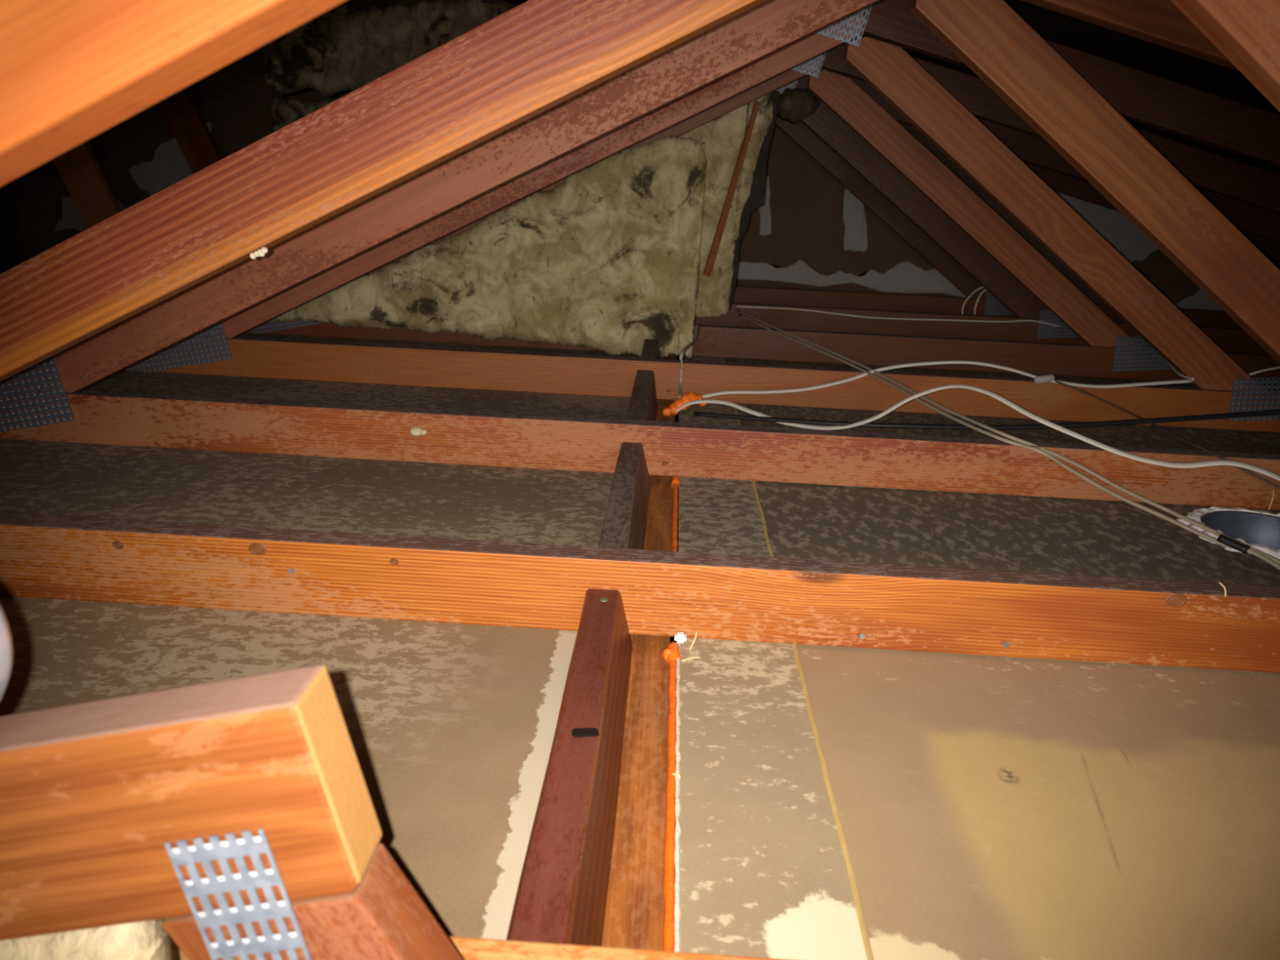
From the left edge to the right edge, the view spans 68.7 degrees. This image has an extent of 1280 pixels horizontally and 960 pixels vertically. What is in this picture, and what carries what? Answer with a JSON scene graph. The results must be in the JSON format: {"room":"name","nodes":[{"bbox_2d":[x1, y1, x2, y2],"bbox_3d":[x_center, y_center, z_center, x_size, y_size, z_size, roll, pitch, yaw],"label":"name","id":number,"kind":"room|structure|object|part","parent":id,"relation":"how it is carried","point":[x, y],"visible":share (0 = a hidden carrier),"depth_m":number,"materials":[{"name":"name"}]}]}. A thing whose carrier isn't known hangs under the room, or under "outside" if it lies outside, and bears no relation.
{"room":"attic","nodes":[
{"label":"attic","id":0,"kind":"room"},
{"bbox_2d":[0,179,24,258],"bbox_3d":[-3.131,-1.066,1.607,0.050,1.760,5.850,3,18,1],"label":"wall","id":1,"kind":"structure","parent":0,"point":[11,245],"depth_m":4.49,"materials":[{"name":"black"}]},
{"bbox_2d":[601,634,670,951],"bbox_3d":[0.002,0.270,0.868,0.046,0.041,0.466,3,18,1],"label":"wall plate","id":2,"kind":"object","parent":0,"point":[634,912],"depth_m":0.78,"materials":[{"name":"brown wood"}]},
{"bbox_2d":[506,588,632,946],"bbox_3d":[-0.044,0.234,0.789,0.055,0.069,0.540,3,18,1],"label":"wood block","id":3,"kind":"object","parent":2,"relation":"on","point":[562,895],"visible":0.98,"depth_m":0.71,"materials":[{"name":"brown wood"}]},
{"bbox_2d":[0,256,1279,959],"bbox_3d":[0.155,-0.099,1.956,6.600,0.018,6.200,3,18,1],"label":"ceiling drywall","id":4,"kind":"structure","parent":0,"point":[833,802],"depth_m":0.92,"materials":[{"name":"paper"}]},
{"bbox_2d":[0,604,13,700],"bbox_3d":[-0.328,0.096,0.312,0.109,0.109,0.210,3,18,1],"label":"duct","id":5,"kind":"object","parent":4,"relation":"on","point":[6,639],"visible":1,"depth_m":0.40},
{"bbox_2d":[52,139,121,229],"bbox_3d":[-2.071,-1.064,3.551,0.399,0.655,0.038,3,18,1],"label":"stud","id":6,"kind":"object","parent":4,"relation":"on","point":[82,175],"visible":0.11,"depth_m":3.52,"materials":[{"name":"brown wood"}]},
{"bbox_2d":[0,918,179,959],"bbox_3d":[-0.345,0.267,0.459,0.239,0.151,0.044,3,18,1],"label":"insulation batt","id":7,"kind":"object","parent":4,"relation":"on","point":[144,940],"visible":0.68,"depth_m":0.44,"materials":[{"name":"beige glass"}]},
{"bbox_2d":[157,86,222,173],"bbox_3d":[-1.589,-1.109,3.516,0.482,0.806,0.038,3,18,1],"label":"stud","id":8,"kind":"object","parent":4,"relation":"on","point":[180,109],"visible":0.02,"depth_m":3.44,"materials":[{"name":"brown wood"}]},
{"bbox_2d":[0,664,463,959],"bbox_3d":[-0.386,0.204,0.449,0.725,0.272,0.040,3,18,1],"label":"roof truss","id":9,"kind":"object","parent":4,"relation":"on","point":[238,814],"visible":1,"depth_m":0.41,"materials":[{"name":"wood"}]},
{"bbox_3d":[-0.173,0.210,0.422,0.045,0.120,0.001,-10,17,6],"label":"nail plate","id":10,"kind":"part","parent":9,"relation":"part of","materials":[{"name":"metal"}]},
{"bbox_3d":[-0.123,0.274,0.462,0.091,0.230,0.037,-26,15,10],"label":"post","id":11,"kind":"part","parent":9,"relation":"part of","materials":[{"name":"brown wood"}]},
{"bbox_2d":[0,0,790,959],"bbox_3d":[0.898,-0.041,0.355,4.430,0.934,0.043,3,18,1],"label":"roof truss","id":12,"kind":"object","parent":4,"relation":"on","point":[71,71],"visible":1,"depth_m":0.35,"materials":[{"name":"wood"}]},
{"bbox_2d":[267,135,706,358],"bbox_3d":[-0.460,-0.668,2.633,1.263,0.613,0.103,3,18,1],"label":"insulation batt","id":13,"kind":"object","parent":4,"relation":"on","point":[606,260],"visible":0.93,"depth_m":2.62,"materials":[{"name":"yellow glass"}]},
{"bbox_2d":[0,0,1279,672],"bbox_3d":[0.921,-0.214,0.903,4.430,0.934,0.051,3,18,1],"label":"roof truss","id":14,"kind":"object","parent":4,"relation":"on","point":[534,56],"visible":1,"depth_m":1.02,"materials":[{"name":"wood"}]},
{"bbox_2d":[249,246,267,259],"bbox_3d":[-0.386,-0.230,0.947,0.018,0.013,0.009,3,18,1],"label":"scrap","id":15,"kind":"object","parent":14,"relation":"attached to","point":[261,252],"visible":1,"depth_m":0.94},
{"bbox_2d":[1218,582,1226,596],"bbox_3d":[0.624,0.117,1.003,0.010,0.015,0.003,15,22,35],"label":"straw","id":16,"kind":"object","parent":14,"relation":"attached to","point":[1220,583],"visible":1,"depth_m":1.00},
{"bbox_2d":[0,0,1279,510],"bbox_3d":[0.946,-0.398,1.484,4.430,0.934,0.043,3,18,1],"label":"roof truss","id":17,"kind":"object","parent":4,"relation":"on","point":[47,400],"visible":0.82,"depth_m":1.58,"materials":[{"name":"wood"}]},
{"bbox_3d":[-1.123,-0.146,1.632,0.250,0.125,0.001,-8,17,5],"label":"nail plate","id":18,"kind":"part","parent":17,"relation":"part of","materials":[{"name":"metal"}]},
{"bbox_2d":[409,426,427,436],"bbox_3d":[-0.382,-0.084,1.615,0.031,0.017,0.018,3,18,1],"label":"tuft","id":19,"kind":"object","parent":17,"relation":"attached to","point":[415,431],"visible":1,"depth_m":1.61,"materials":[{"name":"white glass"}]},
{"bbox_2d":[736,309,1279,564],"bbox_3d":[0.543,-0.206,2.097,0.119,0.065,2.098,-2,18,-15],"label":"cable","id":20,"kind":"object","parent":17,"relation":"on","point":[1015,438],"visible":0.98,"depth_m":1.58,"materials":[{"name":"grey plastic"}]},
{"bbox_2d":[738,313,1279,570],"bbox_3d":[0.528,-0.192,2.060,0.125,0.070,1.977,-2,18,-16],"label":"cable","id":21,"kind":"object","parent":17,"relation":"on","point":[1190,529],"visible":0.99,"depth_m":1.55,"materials":[{"name":"grey plastic"}]},
{"bbox_2d":[1216,533,1250,554],"bbox_3d":[0.809,0.087,1.276,0.013,0.017,0.039,-11,22,-38],"label":"tape","id":22,"kind":"object","parent":21,"relation":"attached to","point":[1222,539],"visible":1,"depth_m":1.27,"materials":[{"name":"black plastic"}]},
{"bbox_2d":[1054,379,1279,489],"bbox_3d":[0.988,-0.094,1.800,0.082,0.054,0.708,1,18,-7],"label":"cable","id":23,"kind":"object","parent":17,"relation":"on","point":[1250,473],"visible":0.9,"depth_m":1.71,"materials":[{"name":"black plastic"}]},
{"bbox_2d":[662,641,679,951],"bbox_3d":[0.026,0.263,0.793,0.016,0.024,0.496,3,18,1],"label":"bead","id":24,"kind":"object","parent":4,"relation":"on","point":[668,882],"visible":0.99,"depth_m":0.76},
{"bbox_2d":[662,648,680,660],"bbox_3d":[0.035,0.191,1.012,0.024,0.018,0.016,14,21,31],"label":"sealant foam","id":25,"kind":"object","parent":24,"relation":"on","point":[665,652],"visible":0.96,"depth_m":1.01,"materials":[{"name":"orange plastic"}]},
{"bbox_2d":[670,773,680,777],"bbox_3d":[0.031,0.253,0.803,0.011,0.004,0.003,14,21,31],"label":"straw","id":26,"kind":"object","parent":4,"relation":"on","point":[673,774],"visible":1,"depth_m":0.80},
{"bbox_2d":[671,475,679,551],"bbox_3d":[0.051,0.084,1.357,0.016,0.024,0.540,3,18,1],"label":"bead","id":27,"kind":"object","parent":4,"relation":"on","point":[675,482],"visible":0.62,"depth_m":1.45},
{"bbox_2d":[674,631,686,643],"bbox_3d":[0.045,0.175,1.038,0.013,0.010,0.013,3,18,1],"label":"crumb","id":28,"kind":"object","parent":4,"relation":"on","point":[680,637],"visible":1,"depth_m":1.03,"materials":[{"name":"white"}]},
{"bbox_2d":[678,323,698,398],"bbox_3d":[0.123,-0.304,2.318,0.019,0.098,0.512,5,18,7],"label":"cable","id":29,"kind":"object","parent":4,"relation":"on","point":[681,357],"visible":0.98,"depth_m":2.17,"materials":[{"name":"grey plastic"}]},
{"bbox_2d":[681,656,701,661],"bbox_3d":[0.055,0.191,1.001,0.022,0.004,0.003,-3,19,-18],"label":"straw","id":30,"kind":"object","parent":4,"relation":"on","point":[694,656],"visible":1,"depth_m":1.00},
{"bbox_2d":[688,631,697,649],"bbox_3d":[0.059,0.176,1.024,0.004,0.017,0.016,13,20,28],"label":"straw","id":31,"kind":"object","parent":4,"relation":"on","point":[696,632],"visible":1,"depth_m":1.02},
{"bbox_2d":[123,0,1279,432],"bbox_3d":[0.971,-0.580,2.060,4.430,0.934,0.043,3,18,1],"label":"roof truss","id":32,"kind":"object","parent":4,"relation":"on","point":[1220,384],"visible":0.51,"depth_m":2.13,"materials":[{"name":"wood"}]},
{"bbox_3d":[-1.099,-0.328,2.209,0.250,0.125,0.001,-8,17,5],"label":"nail plate","id":33,"kind":"part","parent":32,"relation":"part of","materials":[{"name":"metal"}]},
{"bbox_3d":[0.394,-0.982,1.938,0.166,0.112,0.001,17,17,-3],"label":"nail plate","id":34,"kind":"part","parent":32,"relation":"part of","materials":[{"name":"metal"}]},
{"bbox_2d":[1164,359,1195,380],"bbox_3d":[1.320,-0.297,2.334,0.023,0.013,0.491,8,18,17],"label":"cable","id":35,"kind":"object","parent":32,"relation":"attached to","point":[1170,365],"visible":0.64,"depth_m":2.18,"materials":[{"name":"grey plastic"}]},
{"bbox_3d":[1.439,-0.186,2.145,0.162,0.100,0.001,-2,17,3],"label":"nail plate","id":36,"kind":"part","parent":32,"relation":"part of","materials":[{"name":"metal"}]},
{"bbox_2d":[1248,366,1279,375],"bbox_3d":[1.427,-0.249,2.085,0.130,0.041,0.006,3,18,1],"label":"cable","id":37,"kind":"object","parent":32,"relation":"attached to","point":[1276,367],"visible":1,"depth_m":2.09,"materials":[{"name":"white plastic"}]},
{"bbox_2d":[678,91,773,316],"bbox_3d":[0.239,-0.853,2.858,0.287,0.712,0.102,3,18,1],"label":"insulation batt","id":38,"kind":"object","parent":4,"relation":"on","point":[722,137],"visible":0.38,"depth_m":2.82,"materials":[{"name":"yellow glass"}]},
{"bbox_2d":[702,100,759,276],"bbox_3d":[0.262,-0.832,2.687,0.144,0.486,0.012,-6,20,-25],"label":"wood lath","id":39,"kind":"object","parent":38,"relation":"on","point":[717,239],"visible":1,"depth_m":2.69,"materials":[{"name":"brown wood"}]},
{"bbox_2d":[728,90,779,310],"bbox_3d":[0.342,-0.871,2.949,0.140,0.674,0.020,3,18,1],"label":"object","id":40,"kind":"object","parent":38,"relation":"attached to","point":[756,198],"visible":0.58,"depth_m":2.94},
{"bbox_2d":[244,38,1279,386],"bbox_3d":[0.995,-0.762,2.636,4.430,0.934,0.043,3,18,1],"label":"roof truss","id":41,"kind":"object","parent":4,"relation":"on","point":[1108,352],"visible":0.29,"depth_m":2.68,"materials":[{"name":"wood"}]},
{"bbox_3d":[-1.074,-0.510,2.785,0.250,0.125,0.001,-8,17,5],"label":"nail plate","id":42,"kind":"part","parent":41,"relation":"part of","materials":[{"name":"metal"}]},
{"bbox_3d":[0.419,-1.164,2.515,0.166,0.112,0.001,17,17,-3],"label":"nail plate","id":43,"kind":"part","parent":41,"relation":"part of","materials":[{"name":"metal"}]},
{"bbox_3d":[1.463,-0.368,2.722,0.162,0.100,0.001,-2,17,3],"label":"nail plate","id":44,"kind":"part","parent":41,"relation":"part of","materials":[{"name":"metal"}]},
{"bbox_2d":[961,286,986,315],"bbox_3d":[1.258,-0.662,3.516,0.092,0.138,0.006,3,18,1],"label":"cable","id":45,"kind":"object","parent":4,"relation":"on","point":[976,290],"visible":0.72,"depth_m":3.51,"materials":[{"name":"grey plastic"}]},
{"bbox_2d":[693,67,1279,354],"bbox_3d":[1.020,-0.945,3.213,4.430,0.934,0.043,3,18,1],"label":"roof truss","id":46,"kind":"object","parent":4,"relation":"on","point":[824,122],"visible":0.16,"depth_m":3.26,"materials":[{"name":"wood"}]},
{"bbox_3d":[0.443,-1.346,3.091,0.166,0.112,0.001,17,17,-3],"label":"nail plate","id":47,"kind":"part","parent":46,"relation":"part of","materials":[{"name":"metal"}]},
{"bbox_2d":[736,306,1060,327],"bbox_3d":[0.897,-0.568,3.250,1.128,0.021,0.018,3,18,0],"label":"cable","id":48,"kind":"object","parent":46,"relation":"attached to","point":[736,306],"visible":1,"depth_m":3.25,"materials":[{"name":"grey plastic"}]},
{"bbox_3d":[1.488,-0.551,3.298,0.162,0.100,0.001,-2,17,3],"label":"nail plate","id":49,"kind":"part","parent":46,"relation":"part of","materials":[{"name":"metal"}]},
{"bbox_2d":[693,408,1279,429],"bbox_3d":[0.718,-0.128,1.884,1.220,0.106,0.097,4,18,5],"label":"cable","id":50,"kind":"object","parent":4,"relation":"on","point":[1245,414],"visible":0.92,"depth_m":1.85,"materials":[{"name":"black plastic"}]},
{"bbox_2d":[732,115,1279,328],"bbox_3d":[1.045,-1.127,3.789,4.430,0.934,0.043,3,18,1],"label":"roof truss","id":51,"kind":"object","parent":4,"relation":"on","point":[988,304],"visible":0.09,"depth_m":3.84,"materials":[{"name":"wood"}]},
{"bbox_3d":[1.513,-0.733,3.874,0.162,0.100,0.001,-2,17,3],"label":"nail plate","id":52,"kind":"part","parent":51,"relation":"part of","materials":[{"name":"metal"}]},
{"bbox_2d":[1176,506,1279,559],"bbox_3d":[0.997,0.116,1.488,0.258,0.138,0.251,3,18,1],"label":"recessed can","id":53,"kind":"object","parent":4,"relation":"on","point":[1260,530],"visible":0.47,"depth_m":1.56,"materials":[{"name":"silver metal"}]},
{"bbox_2d":[1268,489,1274,510],"bbox_3d":[1.040,0.033,1.540,0.005,0.036,0.002,3,18,1],"label":"straw","id":54,"kind":"object","parent":4,"relation":"on","point":[1273,490],"visible":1,"depth_m":1.54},
{"bbox_2d":[13,0,1279,310],"bbox_3d":[0.306,-1.754,4.285,6.600,1.760,0.054,3,18,1],"label":"wall","id":55,"kind":"structure","parent":0,"point":[809,231],"depth_m":4.42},
{"bbox_2d":[644,475,673,551],"bbox_3d":[0.030,0.066,1.512,0.043,0.041,0.360,3,18,1],"label":"wall plate","id":56,"kind":"object","parent":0,"point":[660,511],"depth_m":1.48,"materials":[{"name":"brown wood"}]},
{"bbox_2d":[597,442,650,549],"bbox_3d":[-0.018,0.054,1.353,0.055,0.072,0.565,3,18,1],"label":"wood block","id":57,"kind":"object","parent":56,"relation":"on","point":[624,522],"visible":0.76,"depth_m":1.35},
{"bbox_2d":[625,369,657,475],"bbox_3d":[0.006,-0.133,1.928,0.053,0.082,0.565,3,18,1],"label":"wood block","id":58,"kind":"object","parent":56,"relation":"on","point":[642,406],"visible":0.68,"depth_m":1.94,"materials":[{"name":"brown wood"}]},
{"bbox_2d":[640,338,660,400],"bbox_3d":[0.028,-0.296,2.453,0.053,0.076,0.456,3,18,1],"label":"wood block","id":59,"kind":"object","parent":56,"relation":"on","point":[651,349],"visible":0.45,"depth_m":2.51,"materials":[{"name":"brown wood"}]},
{"bbox_2d":[662,391,706,416],"bbox_3d":[0.098,-0.167,2.054,0.096,0.053,0.038,3,18,1],"label":"lump","id":60,"kind":"object","parent":56,"relation":"on","point":[691,396],"visible":0.87,"depth_m":2.04,"materials":[{"name":"orange plastic"}]},
{"bbox_2d":[701,360,1193,398],"bbox_3d":[0.660,-0.207,2.125,1.166,0.123,0.088,2,18,-4],"label":"cable","id":61,"kind":"object","parent":60,"relation":"attached to","point":[855,377],"visible":0.88,"depth_m":2.12,"materials":[{"name":"white plastic"}]},
{"bbox_2d":[1033,373,1054,384],"bbox_3d":[0.917,-0.229,2.124,0.046,0.024,0.018,1,18,-4],"label":"clip","id":62,"kind":"object","parent":61,"relation":"attached to","point":[1046,378],"visible":1,"depth_m":2.12,"materials":[{"name":"grey plastic"}]},
{"bbox_2d":[674,384,1279,480],"bbox_3d":[0.589,-0.101,1.738,1.197,0.146,0.098,15,21,33],"label":"cable","id":63,"kind":"object","parent":60,"relation":"attached to","point":[1220,462],"visible":0.98,"depth_m":1.63,"materials":[{"name":"white plastic"}]},
{"bbox_2d":[502,0,1279,173],"bbox_3d":[0.194,-1.009,1.478,6.600,1.632,5.840,3,18,1],"label":"decking","id":64,"kind":"structure","parent":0,"point":[1053,26],"depth_m":2.00,"materials":[{"name":"brown wood"}]},
{"bbox_2d":[267,96,334,134],"bbox_3d":[-1.034,-1.358,3.813,1.018,0.361,0.160,3,18,1],"label":"insulation batt","id":65,"kind":"object","parent":64,"relation":"attached to","point":[283,112],"visible":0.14,"depth_m":3.74,"materials":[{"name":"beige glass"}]},
{"bbox_2d":[259,0,515,97],"bbox_3d":[-0.861,-1.717,3.716,1.305,0.406,0.176,3,18,1],"label":"insulation batt","id":66,"kind":"object","parent":65,"relation":"on","point":[343,49],"visible":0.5,"depth_m":3.68,"materials":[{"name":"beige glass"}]},
{"bbox_2d":[776,88,821,124],"bbox_3d":[0.506,-1.180,2.951,0.168,0.105,0.105,3,18,1],"label":"insulation batt","id":67,"kind":"object","parent":64,"relation":"attached to","point":[796,104],"visible":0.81,"depth_m":2.92,"materials":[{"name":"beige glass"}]}
]}

